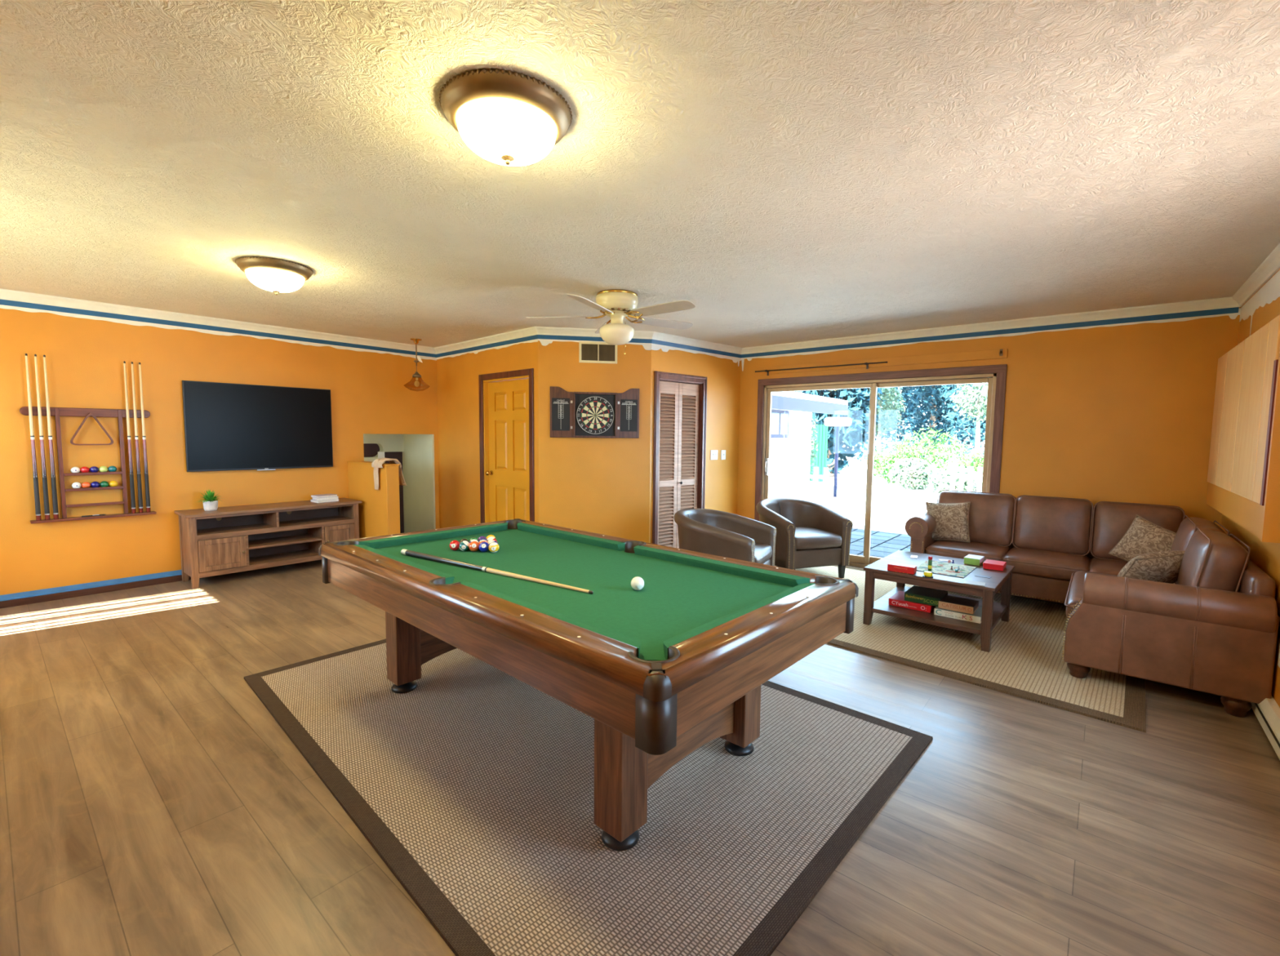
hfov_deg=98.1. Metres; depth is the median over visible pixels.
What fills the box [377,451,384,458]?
trim
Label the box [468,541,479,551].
ball
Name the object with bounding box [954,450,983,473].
bush
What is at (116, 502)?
shelf
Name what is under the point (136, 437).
pool cue
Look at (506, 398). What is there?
door
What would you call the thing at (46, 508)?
pool cue
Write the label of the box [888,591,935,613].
game box
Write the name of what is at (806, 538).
seat cushion
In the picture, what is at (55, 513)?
pool cue
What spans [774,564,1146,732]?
area rug
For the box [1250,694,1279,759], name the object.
baseboard heater
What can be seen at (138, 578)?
tape
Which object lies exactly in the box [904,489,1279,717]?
sectional sofa
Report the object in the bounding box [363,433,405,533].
wall
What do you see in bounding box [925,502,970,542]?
throw pillow
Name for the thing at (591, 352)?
grille
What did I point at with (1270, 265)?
trim
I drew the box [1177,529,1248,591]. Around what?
cushion
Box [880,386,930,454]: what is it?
evergreen tree
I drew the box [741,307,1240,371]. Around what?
trim
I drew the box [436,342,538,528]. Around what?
wall
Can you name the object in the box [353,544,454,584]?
cushion
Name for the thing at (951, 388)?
evergreen tree
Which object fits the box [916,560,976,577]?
game board
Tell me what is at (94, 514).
pen
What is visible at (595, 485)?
wall
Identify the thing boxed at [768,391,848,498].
house
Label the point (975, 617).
game box
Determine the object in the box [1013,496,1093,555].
cushion
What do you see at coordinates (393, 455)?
door
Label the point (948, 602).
game box
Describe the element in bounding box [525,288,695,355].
ceiling fan
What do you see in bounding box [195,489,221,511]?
potted plant
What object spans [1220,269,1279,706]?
wall
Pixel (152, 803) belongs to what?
floor
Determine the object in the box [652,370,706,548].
door
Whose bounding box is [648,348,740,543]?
wall
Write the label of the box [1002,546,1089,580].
seat cushion
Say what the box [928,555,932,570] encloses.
bottle
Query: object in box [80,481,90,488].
ball
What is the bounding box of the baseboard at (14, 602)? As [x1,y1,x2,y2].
[0,574,191,608]
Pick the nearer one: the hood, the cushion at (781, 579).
the cushion at (781, 579)
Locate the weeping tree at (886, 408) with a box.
[866,386,905,474]
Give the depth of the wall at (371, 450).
7.26 m
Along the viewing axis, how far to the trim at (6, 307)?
5.10 m
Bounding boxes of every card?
[910,555,917,558]
[963,579,985,586]
[974,574,991,577]
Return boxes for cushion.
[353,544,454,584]
[359,522,507,548]
[459,582,640,657]
[516,522,625,551]
[633,545,809,586]
[662,582,815,659]
[754,542,772,564]
[794,526,841,550]
[925,539,1009,560]
[937,490,1016,546]
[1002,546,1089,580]
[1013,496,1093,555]
[1065,570,1116,618]
[1088,557,1176,583]
[1091,502,1183,560]
[1170,516,1226,583]
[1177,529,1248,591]
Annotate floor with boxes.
[0,559,1279,955]
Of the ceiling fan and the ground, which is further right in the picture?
the ground
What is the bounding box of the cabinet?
[550,386,639,438]
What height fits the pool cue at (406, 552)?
0.029 m
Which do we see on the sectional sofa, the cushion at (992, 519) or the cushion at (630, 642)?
the cushion at (992, 519)
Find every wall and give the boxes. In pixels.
[0,308,439,595]
[346,460,399,538]
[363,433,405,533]
[363,443,379,457]
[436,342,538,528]
[537,340,651,542]
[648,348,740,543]
[737,306,1240,527]
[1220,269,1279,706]
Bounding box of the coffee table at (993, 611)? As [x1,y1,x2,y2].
[862,550,1014,652]
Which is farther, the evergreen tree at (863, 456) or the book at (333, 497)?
the evergreen tree at (863, 456)
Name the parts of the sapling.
crown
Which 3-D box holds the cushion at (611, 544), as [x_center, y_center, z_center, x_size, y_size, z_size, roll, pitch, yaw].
[-0.469,0.356,3.435,0.998,0.044,0.050,5,6,42]
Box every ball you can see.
[70,466,79,472]
[71,482,81,488]
[80,466,89,472]
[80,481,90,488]
[89,466,98,472]
[90,481,99,487]
[98,466,107,471]
[99,480,109,487]
[107,465,116,471]
[109,480,117,486]
[448,540,459,550]
[458,540,469,551]
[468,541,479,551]
[478,541,488,551]
[488,542,499,552]
[631,576,644,590]
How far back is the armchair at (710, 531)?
4.65 m
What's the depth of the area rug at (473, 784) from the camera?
2.08 m
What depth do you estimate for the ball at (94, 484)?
4.65 m
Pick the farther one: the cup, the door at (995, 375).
the door at (995, 375)
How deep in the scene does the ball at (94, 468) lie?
4.64 m
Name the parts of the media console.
leg, panel, leg, door, panel, frame, door, leg, panel, leg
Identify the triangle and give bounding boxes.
[70,413,113,444]
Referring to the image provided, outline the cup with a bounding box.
[922,570,933,577]
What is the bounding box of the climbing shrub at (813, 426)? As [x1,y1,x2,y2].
[809,412,817,479]
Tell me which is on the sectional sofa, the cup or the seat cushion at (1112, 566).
the seat cushion at (1112, 566)
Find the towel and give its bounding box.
[371,457,406,489]
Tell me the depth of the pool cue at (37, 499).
4.36 m
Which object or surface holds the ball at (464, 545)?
on the pool table at (677, 664)
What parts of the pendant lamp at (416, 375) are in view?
rod, bulb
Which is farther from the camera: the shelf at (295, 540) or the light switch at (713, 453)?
the light switch at (713, 453)
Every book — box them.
[310,498,338,502]
[311,493,337,497]
[311,496,338,500]
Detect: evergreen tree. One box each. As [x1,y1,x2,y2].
[792,387,882,476]
[847,386,914,465]
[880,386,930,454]
[897,384,963,462]
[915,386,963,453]
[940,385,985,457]
[942,383,986,457]
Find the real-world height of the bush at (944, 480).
0.906 m
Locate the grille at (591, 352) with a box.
[582,343,613,360]
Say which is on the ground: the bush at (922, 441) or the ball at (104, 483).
the bush at (922, 441)
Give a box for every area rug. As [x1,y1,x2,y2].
[244,639,933,955]
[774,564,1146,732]
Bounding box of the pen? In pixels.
[81,514,106,516]
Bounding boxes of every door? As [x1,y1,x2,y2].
[384,451,404,533]
[478,368,534,523]
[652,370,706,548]
[754,364,1007,567]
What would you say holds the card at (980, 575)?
on the coffee table at (993, 611)
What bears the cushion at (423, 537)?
on the pool table at (677, 664)
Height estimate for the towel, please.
0.332 m
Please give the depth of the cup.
3.82 m
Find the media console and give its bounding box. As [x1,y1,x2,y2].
[173,497,361,589]
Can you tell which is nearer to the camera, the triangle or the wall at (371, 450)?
the triangle
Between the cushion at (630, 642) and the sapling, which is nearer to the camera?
the cushion at (630, 642)
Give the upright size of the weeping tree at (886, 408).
4.091 m
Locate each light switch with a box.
[710,449,717,459]
[720,449,725,459]
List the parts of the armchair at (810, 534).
seat rail, nailhead trim, leg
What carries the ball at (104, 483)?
on the cue rack
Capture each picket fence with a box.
[784,466,828,506]
[950,466,982,492]
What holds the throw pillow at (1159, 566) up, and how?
on the sectional sofa
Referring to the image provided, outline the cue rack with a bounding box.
[19,406,156,524]
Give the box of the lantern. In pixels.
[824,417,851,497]
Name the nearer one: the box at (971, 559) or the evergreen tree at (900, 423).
the box at (971, 559)
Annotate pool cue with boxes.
[25,353,41,520]
[34,354,50,519]
[43,355,58,519]
[123,360,136,513]
[131,361,143,512]
[138,362,151,511]
[400,549,593,593]
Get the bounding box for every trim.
[0,243,1279,354]
[0,304,436,359]
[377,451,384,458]
[537,338,651,350]
[651,343,741,366]
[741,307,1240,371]
[1239,270,1279,335]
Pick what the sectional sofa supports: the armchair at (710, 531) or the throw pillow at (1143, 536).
the throw pillow at (1143, 536)
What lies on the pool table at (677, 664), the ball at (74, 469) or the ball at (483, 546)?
the ball at (483, 546)
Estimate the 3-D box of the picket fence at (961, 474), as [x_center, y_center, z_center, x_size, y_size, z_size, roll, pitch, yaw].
[6.743,0.190,11.337,0.720,0.850,0.065,4,6,40]
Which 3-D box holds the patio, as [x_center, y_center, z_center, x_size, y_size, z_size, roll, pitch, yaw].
[3.241,0.955,7.089,20.000,0.090,2.600,4,6,40]
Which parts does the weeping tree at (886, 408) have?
crown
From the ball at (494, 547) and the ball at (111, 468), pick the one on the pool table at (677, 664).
the ball at (494, 547)
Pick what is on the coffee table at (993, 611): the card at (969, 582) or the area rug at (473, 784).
the card at (969, 582)
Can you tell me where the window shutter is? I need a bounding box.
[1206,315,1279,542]
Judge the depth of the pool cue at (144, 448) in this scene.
4.87 m
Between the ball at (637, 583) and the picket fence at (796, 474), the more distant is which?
the picket fence at (796, 474)
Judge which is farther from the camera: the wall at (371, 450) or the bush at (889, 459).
the bush at (889, 459)
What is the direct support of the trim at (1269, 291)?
attached to the wall at (1266, 555)
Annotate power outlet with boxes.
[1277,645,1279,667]
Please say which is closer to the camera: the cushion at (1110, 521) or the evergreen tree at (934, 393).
the cushion at (1110, 521)
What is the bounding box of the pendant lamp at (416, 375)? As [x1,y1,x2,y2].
[410,337,422,386]
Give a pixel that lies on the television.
(228, 426)
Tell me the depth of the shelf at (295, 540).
5.50 m
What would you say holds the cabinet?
attached to the wall at (595, 485)
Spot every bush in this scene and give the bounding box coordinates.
[873,440,920,483]
[888,457,937,489]
[897,427,969,474]
[926,462,982,493]
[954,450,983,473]
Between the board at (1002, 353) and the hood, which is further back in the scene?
the hood
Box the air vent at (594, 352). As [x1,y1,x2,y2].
[578,341,617,364]
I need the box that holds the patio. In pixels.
[849,528,911,557]
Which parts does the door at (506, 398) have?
knob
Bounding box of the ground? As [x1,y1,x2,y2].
[807,444,984,533]
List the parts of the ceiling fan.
blade, blade, blade, glass globe, mounting plate, blade, blade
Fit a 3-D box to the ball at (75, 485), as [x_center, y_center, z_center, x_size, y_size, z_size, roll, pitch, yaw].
[-4.652,0.062,4.583,0.058,0.057,0.057,4,6,40]
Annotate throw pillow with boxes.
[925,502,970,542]
[1108,514,1176,561]
[1116,551,1185,583]
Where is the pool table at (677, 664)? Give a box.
[318,518,858,850]
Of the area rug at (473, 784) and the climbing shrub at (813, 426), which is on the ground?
the climbing shrub at (813, 426)
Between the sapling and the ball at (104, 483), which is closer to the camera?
the ball at (104, 483)
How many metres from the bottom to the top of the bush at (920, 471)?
0.972 m
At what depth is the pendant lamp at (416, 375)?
6.30 m
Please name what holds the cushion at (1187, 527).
on the sectional sofa
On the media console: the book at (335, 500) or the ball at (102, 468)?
the book at (335, 500)
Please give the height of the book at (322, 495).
0.020 m
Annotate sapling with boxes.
[950,382,987,462]
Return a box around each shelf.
[63,471,122,475]
[65,485,123,491]
[66,501,124,507]
[196,515,351,566]
[871,586,1007,635]
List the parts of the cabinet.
cabinet door, cabinet door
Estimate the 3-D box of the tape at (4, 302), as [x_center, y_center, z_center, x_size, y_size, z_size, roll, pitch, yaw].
[-0.646,-1.395,5.444,9.937,0.040,3.336,0,5,-3]
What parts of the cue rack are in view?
rail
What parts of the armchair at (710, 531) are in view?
nailhead trim, seat rail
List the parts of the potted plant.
pot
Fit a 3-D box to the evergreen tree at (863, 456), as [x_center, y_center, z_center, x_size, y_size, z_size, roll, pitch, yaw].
[11.415,-5.257,27.851,4.656,9.224,4.558,4,6,40]
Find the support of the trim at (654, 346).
attached to the wall at (722, 375)
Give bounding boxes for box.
[887,562,916,574]
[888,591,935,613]
[904,585,947,606]
[933,606,982,623]
[937,595,978,613]
[964,554,984,565]
[982,559,1006,570]
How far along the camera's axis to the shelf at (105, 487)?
4.64 m
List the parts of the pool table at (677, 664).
corner post, leg, rail, rail, leg, corner post, rail, leg, rail, corner post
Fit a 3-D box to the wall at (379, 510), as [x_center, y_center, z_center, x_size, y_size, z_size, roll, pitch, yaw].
[-2.899,0.365,6.041,0.926,1.068,0.145,4,6,40]
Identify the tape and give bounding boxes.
[0,298,1239,358]
[0,569,181,601]
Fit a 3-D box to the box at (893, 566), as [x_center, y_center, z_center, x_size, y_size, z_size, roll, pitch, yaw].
[1.878,0.648,3.981,0.178,0.050,0.080,4,6,38]
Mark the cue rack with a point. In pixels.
(56, 412)
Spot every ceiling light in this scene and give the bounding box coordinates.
[235,256,313,295]
[439,68,572,166]
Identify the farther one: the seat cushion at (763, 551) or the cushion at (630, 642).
the seat cushion at (763, 551)
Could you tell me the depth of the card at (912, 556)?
4.44 m
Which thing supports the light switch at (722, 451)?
attached to the wall at (722, 375)
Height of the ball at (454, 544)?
0.057 m
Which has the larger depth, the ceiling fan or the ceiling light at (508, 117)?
the ceiling fan
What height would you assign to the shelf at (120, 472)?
0.022 m
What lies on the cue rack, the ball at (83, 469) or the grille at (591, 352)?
the ball at (83, 469)
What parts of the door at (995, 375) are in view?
handle, sash, casing, sash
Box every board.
[755,348,1007,375]
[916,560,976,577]
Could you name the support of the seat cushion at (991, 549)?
on the sectional sofa
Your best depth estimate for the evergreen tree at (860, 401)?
19.07 m
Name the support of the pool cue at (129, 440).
on the cue rack
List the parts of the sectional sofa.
nailhead trim, arm, nailhead trim, frame, nailhead trim, arm, frame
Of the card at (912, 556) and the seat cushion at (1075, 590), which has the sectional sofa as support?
the seat cushion at (1075, 590)
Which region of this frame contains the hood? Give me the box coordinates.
[824,417,851,426]
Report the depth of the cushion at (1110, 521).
4.37 m
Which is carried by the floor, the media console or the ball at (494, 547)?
the media console
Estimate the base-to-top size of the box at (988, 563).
0.042 m
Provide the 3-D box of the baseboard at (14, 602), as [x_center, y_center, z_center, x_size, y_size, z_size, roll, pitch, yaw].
[-4.410,0.938,4.997,0.014,0.060,3.467,4,6,40]
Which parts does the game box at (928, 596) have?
lid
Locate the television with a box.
[182,380,333,471]
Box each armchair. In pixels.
[674,508,776,565]
[755,497,853,577]
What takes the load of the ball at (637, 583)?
on the pool table at (677, 664)
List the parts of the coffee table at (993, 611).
leg, leg, leg, leg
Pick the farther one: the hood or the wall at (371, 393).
the hood
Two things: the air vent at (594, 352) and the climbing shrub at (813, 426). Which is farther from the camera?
the climbing shrub at (813, 426)
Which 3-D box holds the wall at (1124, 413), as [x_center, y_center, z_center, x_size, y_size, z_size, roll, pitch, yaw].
[2.852,-0.232,5.554,4.410,2.450,0.120,4,6,40]
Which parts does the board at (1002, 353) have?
curtain rod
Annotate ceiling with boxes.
[0,0,1279,347]
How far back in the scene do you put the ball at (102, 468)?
4.68 m
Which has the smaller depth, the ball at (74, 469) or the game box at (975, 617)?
the game box at (975, 617)
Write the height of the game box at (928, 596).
0.062 m
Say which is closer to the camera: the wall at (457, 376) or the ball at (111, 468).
the ball at (111, 468)
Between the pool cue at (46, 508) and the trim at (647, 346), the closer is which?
the pool cue at (46, 508)
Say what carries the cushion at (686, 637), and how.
on the pool table at (677, 664)
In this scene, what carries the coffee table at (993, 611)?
on the area rug at (1024, 660)
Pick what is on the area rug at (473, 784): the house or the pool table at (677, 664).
the pool table at (677, 664)
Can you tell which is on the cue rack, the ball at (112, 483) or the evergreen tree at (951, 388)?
the ball at (112, 483)
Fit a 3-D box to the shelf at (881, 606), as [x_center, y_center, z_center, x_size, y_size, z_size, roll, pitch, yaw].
[2.238,0.973,4.172,0.780,0.030,0.814,4,6,41]

